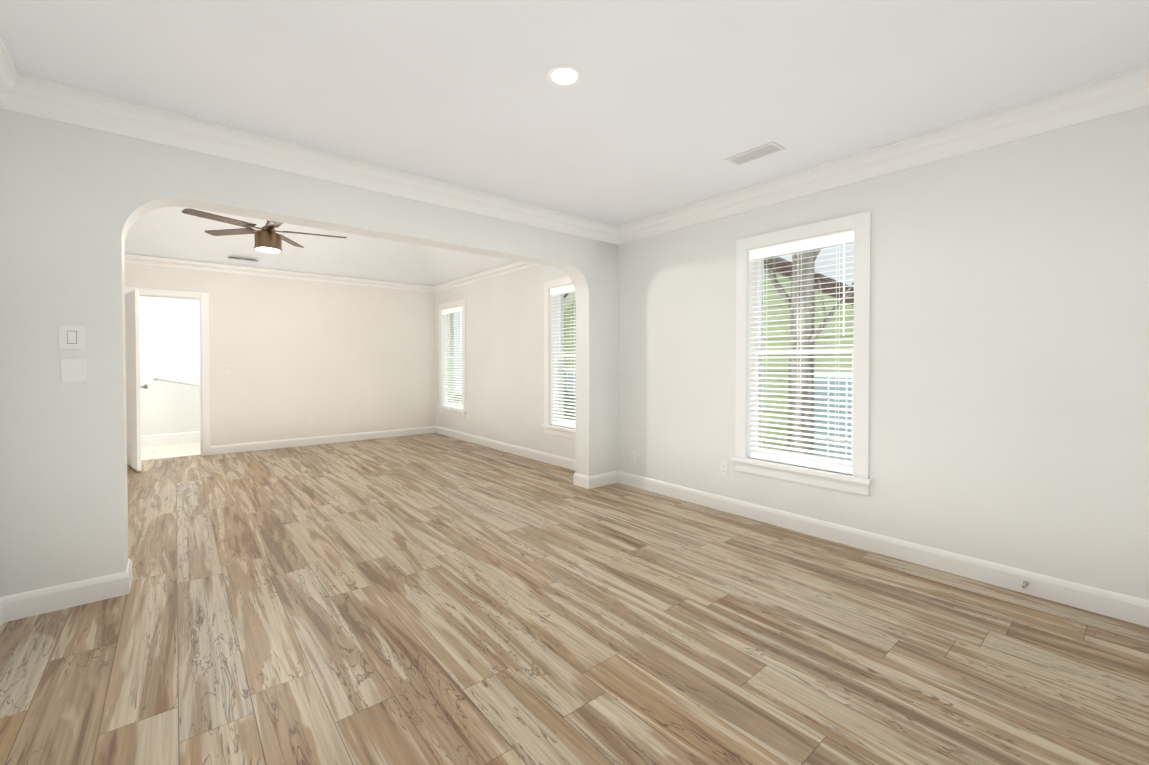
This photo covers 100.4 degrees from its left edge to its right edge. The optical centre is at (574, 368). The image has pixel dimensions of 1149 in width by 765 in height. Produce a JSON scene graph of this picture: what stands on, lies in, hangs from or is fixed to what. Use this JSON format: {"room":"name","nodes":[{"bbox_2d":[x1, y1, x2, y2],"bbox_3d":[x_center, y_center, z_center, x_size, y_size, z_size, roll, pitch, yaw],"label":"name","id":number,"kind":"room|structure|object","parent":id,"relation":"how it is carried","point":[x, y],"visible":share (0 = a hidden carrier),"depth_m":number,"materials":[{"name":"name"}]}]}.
{"room":"empty living room","nodes":[
{"label":"empty living room","id":0,"kind":"room"},
{"bbox_2d":[139,297,199,435],"bbox_3d":[-5.761,-0.542,8.107,5.760,3.450,0.150,-1,1,-40],"label":"wall","id":1,"kind":"structure","parent":0,"point":[169,339],"depth_m":7.52,"materials":[{"name":"paint"}]},
{"bbox_2d":[141,431,199,446],"bbox_3d":[-6.330,1.106,7.547,1.880,0.170,0.016,-1,1,-40],"label":"baseboard","id":2,"kind":"structure","parent":1,"relation":"attached to","point":[166,439],"depth_m":7.52,"materials":[{"name":"white paint"}]},
{"bbox_2d":[153,378,199,386],"bbox_3d":[-6.223,0.233,7.583,0.678,0.192,0.078,-1,1,-40],"label":"handrail","id":3,"kind":"object","parent":1,"relation":"attached to","point":[155,379],"visible":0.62,"depth_m":7.50,"materials":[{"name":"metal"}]},
{"bbox_2d":[125,263,435,447],"bbox_3d":[-4.790,-0.526,6.944,5.760,3.450,0.120,-1,1,-40],"label":"wall","id":4,"kind":"structure","parent":0,"point":[327,358],"depth_m":7.43,"materials":[{"name":"paint"}]},
{"bbox_2d":[125,289,147,471],"bbox_3d":[-5.381,0.139,5.866,0.250,2.126,0.782,-1,1,-40],"label":"door leaf","id":5,"kind":"structure","parent":4,"relation":"in","point":[133,386],"depth_m":5.69,"materials":[{"name":"white paint"}]},
{"bbox_2d":[125,287,210,455],"bbox_3d":[-5.471,0.083,6.371,0.980,2.255,0.140,-1,1,-40],"label":"door frame","id":6,"kind":"structure","parent":4,"relation":"attached to","point":[202,298],"depth_m":6.59,"materials":[{"name":"white paint"}]},
{"bbox_2d":[219,365,229,372],"bbox_3d":[-4.933,0.002,6.747,0.116,0.116,0.010,-1,1,-40],"label":"double light switch","id":7,"kind":"object","parent":4,"relation":"attached to","point":[224,368],"visible":1,"depth_m":6.75,"materials":[{"name":"white plastic"}]},
{"bbox_2d":[125,254,433,292],"bbox_3d":[-4.726,-1.404,6.854,5.760,0.100,0.080,-1,1,-40],"label":"crown molding","id":8,"kind":"structure","parent":4,"relation":"attached to","point":[225,268],"depth_m":7.02,"materials":[{"name":"white paint"}]},
{"bbox_2d":[307,420,311,426],"bbox_3d":[-4.119,0.853,7.438,0.070,0.115,0.009,-1,1,-40],"label":"electrical outlet","id":9,"kind":"object","parent":4,"relation":"attached to","point":[309,423],"visible":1,"depth_m":7.43,"materials":[{"name":"white plastic"}]},
{"bbox_2d":[211,426,434,454],"bbox_3d":[-3.814,1.127,7.692,3.240,0.125,0.016,-1,1,-40],"label":"baseboard","id":10,"kind":"structure","parent":4,"relation":"attached to","point":[285,443],"depth_m":7.48,"materials":[{"name":"white paint"}]},
{"bbox_2d":[0,109,617,596],"bbox_3d":[-1.868,-0.476,3.323,5.910,3.450,0.215,-1,1,-40],"label":"wall","id":11,"kind":"structure","parent":0,"point":[76,203],"depth_m":2.59,"materials":[{"name":"paint"}]},
{"bbox_2d":[58,325,85,348],"bbox_3d":[-2.653,-0.165,2.527,0.098,0.125,0.010,-1,1,-40],"label":"light switch","id":12,"kind":"object","parent":11,"relation":"attached to","point":[71,336],"visible":1,"depth_m":2.52,"materials":[{"name":"white plastic"}]},
{"bbox_2d":[60,359,86,381],"bbox_3d":[-2.650,0.010,2.533,0.098,0.125,0.006,-1,1,-40],"label":"wall plate","id":13,"kind":"object","parent":11,"relation":"attached to","point":[73,370],"visible":1,"depth_m":2.53,"materials":[{"name":"white plastic"}]},
{"bbox_2d":[16,74,619,243],"bbox_3d":[-1.163,-1.378,3.683,4.080,0.155,0.115,-1,1,-40],"label":"crown molding","id":14,"kind":"structure","parent":11,"relation":"attached to","point":[46,99],"depth_m":3.04,"materials":[{"name":"white paint"}]},
{"bbox_2d":[573,470,586,485],"bbox_3d":[0.143,1.161,5.173,0.389,0.125,0.016,-1,1,-40],"label":"baseboard","id":15,"kind":"structure","parent":11,"relation":"attached to","point":[578,479],"depth_m":4.98,"materials":[{"name":"white paint"}]},
{"bbox_2d":[587,471,618,488],"bbox_3d":[0.291,1.164,4.996,0.389,0.125,0.016,-1,1,-40],"label":"baseboard","id":16,"kind":"structure","parent":11,"relation":"attached to","point":[595,481],"depth_m":4.99,"materials":[{"name":"white paint"}]},
{"bbox_2d":[124,207,517,285],"bbox_3d":[-3.865,-1.821,5.871,6.130,0.830,6.285,-1,1,-40],"label":"ceiling","id":17,"kind":"structure","parent":0,"point":[172,232],"depth_m":6.96,"materials":[{"name":"paint"}]},
{"bbox_2d":[227,257,258,261],"bbox_3d":[-4.654,-1.545,6.720,0.360,0.078,0.111,-1,1,-40],"label":"ceiling vent","id":18,"kind":"object","parent":17,"relation":"in","point":[243,259],"visible":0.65,"depth_m":6.69,"materials":[{"name":"silver metal"}]},
{"bbox_2d":[182,208,346,252],"bbox_3d":[-3.226,-1.609,5.071,1.456,0.728,1.415,-1,1,-40],"label":"ceiling fan","id":19,"kind":"object","parent":17,"relation":"hanging from","point":[267,239],"visible":0.9,"depth_m":5.02,"materials":[{"name":"brown wood"}]},
{"bbox_2d":[0,433,1148,764],"bbox_3d":[-2.333,1.300,3.959,6.280,0.122,11.250,-1,1,-40],"label":"floor","id":20,"kind":"structure","parent":0,"point":[428,599],"depth_m":2.23,"materials":[{"name":"brown wood"}]},
{"bbox_2d":[0,596,7,626],"bbox_3d":[-1.428,1.223,0.676,0.016,0.125,4.450,-1,1,-40],"label":"baseboard","id":21,"kind":"structure","parent":20,"relation":"on","point":[3,600],"depth_m":2.38,"materials":[{"name":"white paint"}]},
{"bbox_2d":[8,568,131,620],"bbox_3d":[-2.654,1.198,2.540,0.430,0.125,0.016,-1,1,-40],"label":"baseboard","id":22,"kind":"structure","parent":20,"relation":"on","point":[40,601],"depth_m":2.52,"materials":[{"name":"white paint"}]},
{"bbox_2d":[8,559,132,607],"bbox_3d":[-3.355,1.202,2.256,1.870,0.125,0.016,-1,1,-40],"label":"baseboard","id":23,"kind":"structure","parent":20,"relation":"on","point":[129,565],"depth_m":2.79,"materials":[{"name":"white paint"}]},
{"bbox_2d":[0,0,1148,225],"bbox_3d":[0.237,-1.491,1.897,4.485,0.120,4.650,-1,1,-40],"label":"ceiling","id":24,"kind":"structure","parent":0,"point":[662,106],"depth_m":2.33,"materials":[{"name":"paint"}]},
{"bbox_2d":[0,37,23,111],"bbox_3d":[-1.390,-1.337,0.672,0.115,0.155,4.450,-1,1,-40],"label":"crown molding","id":25,"kind":"structure","parent":24,"relation":"attached to","point":[11,80],"depth_m":2.33,"materials":[{"name":"white paint"}]},
{"bbox_2d":[546,65,582,87],"bbox_3d":[-0.050,-1.435,2.355,0.184,0.005,0.184,-1,1,-40],"label":"recessed light","id":26,"kind":"object","parent":24,"relation":"in","point":[563,77],"visible":1,"depth_m":2.35,"materials":[{"name":"white paint"}]},
{"bbox_2d":[725,141,784,165],"bbox_3d":[1.215,-1.446,3.234,0.160,0.010,0.350,-1,1,-40],"label":"ceiling vent","id":27,"kind":"object","parent":24,"relation":"in","point":[770,148],"visible":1,"depth_m":3.21,"materials":[{"name":"silver metal"}]},
{"bbox_2d":[435,105,1148,600],"bbox_3d":[-0.038,-0.511,5.913,0.220,3.450,11.150,-1,1,-40],"label":"wall","id":28,"kind":"structure","parent":0,"point":[1009,355],"depth_m":2.91,"materials":[{"name":"paint"}]},
{"bbox_2d":[437,299,466,417],"bbox_3d":[-2.032,-0.168,8.266,0.275,1.942,1.050,-1,1,-40],"label":"window","id":29,"kind":"structure","parent":28,"relation":"in","point":[447,357],"depth_m":8.41,"materials":[{"name":"white paint"}]},
{"bbox_2d":[433,261,541,292],"bbox_3d":[-1.130,-1.406,6.976,0.080,0.100,4.290,-1,1,-40],"label":"crown molding","id":30,"kind":"structure","parent":28,"relation":"attached to","point":[520,265],"depth_m":7.23,"materials":[{"name":"white paint"}]},
{"bbox_2d":[435,426,575,469],"bbox_3d":[-1.109,1.136,7.037,0.016,0.125,4.485,-1,1,-40],"label":"baseboard","id":31,"kind":"structure","parent":28,"relation":"attached to","point":[567,463],"depth_m":6.74,"materials":[{"name":"white paint"}]},
{"bbox_2d":[541,276,575,438],"bbox_3d":[0.011,-0.134,5.816,0.275,1.942,1.050,-1,1,-40],"label":"window","id":32,"kind":"structure","parent":28,"relation":"in","point":[555,291],"depth_m":6.07,"materials":[{"name":"white paint"}]},
{"bbox_2d":[631,452,635,463],"bbox_3d":[0.614,0.927,4.973,0.009,0.115,0.070,-1,1,-40],"label":"electrical outlet","id":33,"kind":"object","parent":28,"relation":"attached to","point":[633,457],"visible":1,"depth_m":4.97,"materials":[{"name":"white plastic"}]},
{"bbox_2d":[721,461,727,475],"bbox_3d":[1.299,0.868,4.150,0.009,0.115,0.070,-1,1,-40],"label":"electrical outlet","id":34,"kind":"object","parent":28,"relation":"attached to","point":[724,468],"visible":1,"depth_m":4.14,"materials":[{"name":"white plastic"}]},
{"bbox_2d":[731,211,871,495],"bbox_3d":[1.763,-0.105,3.716,0.275,1.942,1.050,-1,1,-40],"label":"window","id":35,"kind":"structure","parent":28,"relation":"in","point":[753,253],"depth_m":3.65,"materials":[{"name":"white paint"}]},
{"bbox_2d":[616,64,1148,244],"bbox_3d":[1.851,-1.374,3.375,0.115,0.155,4.450,-1,1,-40],"label":"crown molding","id":36,"kind":"structure","parent":28,"relation":"attached to","point":[1117,93],"depth_m":2.95,"materials":[{"name":"white paint"}]},
{"bbox_2d":[619,471,1148,626],"bbox_3d":[1.889,1.185,3.442,0.016,0.125,4.450,-1,1,-40],"label":"baseboard","id":37,"kind":"structure","parent":28,"relation":"attached to","point":[1135,610],"depth_m":3.01,"materials":[{"name":"white paint"}]},
{"bbox_2d":[1022,581,1027,587],"bbox_3d":[2.489,1.197,2.647,0.080,0.022,0.022,-1,1,-40],"label":"door stop","id":38,"kind":"object","parent":28,"relation":"attached to","point":[1025,583],"visible":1,"depth_m":2.65,"materials":[{"name":"silver metal"}]},
{"label":"outside","id":39,"kind":"structure","parent":0,"visible":0},
{"bbox_2d":[454,395,462,403],"bbox_3d":[15.914,2.247,18.052,39.780,0.001,60.000,-1,1,-40],"label":"ground","id":40,"kind":"structure","parent":39,"point":[458,398],"depth_m":32.65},
{"bbox_2d":[564,256,853,459],"bbox_3d":[1.812,-0.555,10.354,0.850,5.814,13.300,-1,1,-40],"label":"outdoor view","id":41,"kind":"structure","parent":40,"relation":"on","point":[781,280],"depth_m":7.74,"materials":[{"name":"green plant"}]},
{"bbox_2d":[764,249,853,454],"bbox_3d":[2.855,-1.585,5.947,1.216,8.003,1.847,0,1,-30],"label":"tree","id":42,"kind":"object","parent":40,"relation":"on","point":[804,277],"depth_m":5.91,"materials":[{"name":"plant"}]},
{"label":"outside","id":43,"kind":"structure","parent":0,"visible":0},
{"bbox_2d":[564,390,575,419],"bbox_3d":[-0.787,0.879,8.680,1.558,2.077,2.060,-1,1,-40],"label":"shrub","id":44,"kind":"object","parent":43,"point":[569,405],"depth_m":8.09,"materials":[{"name":"green plant"}]}
]}

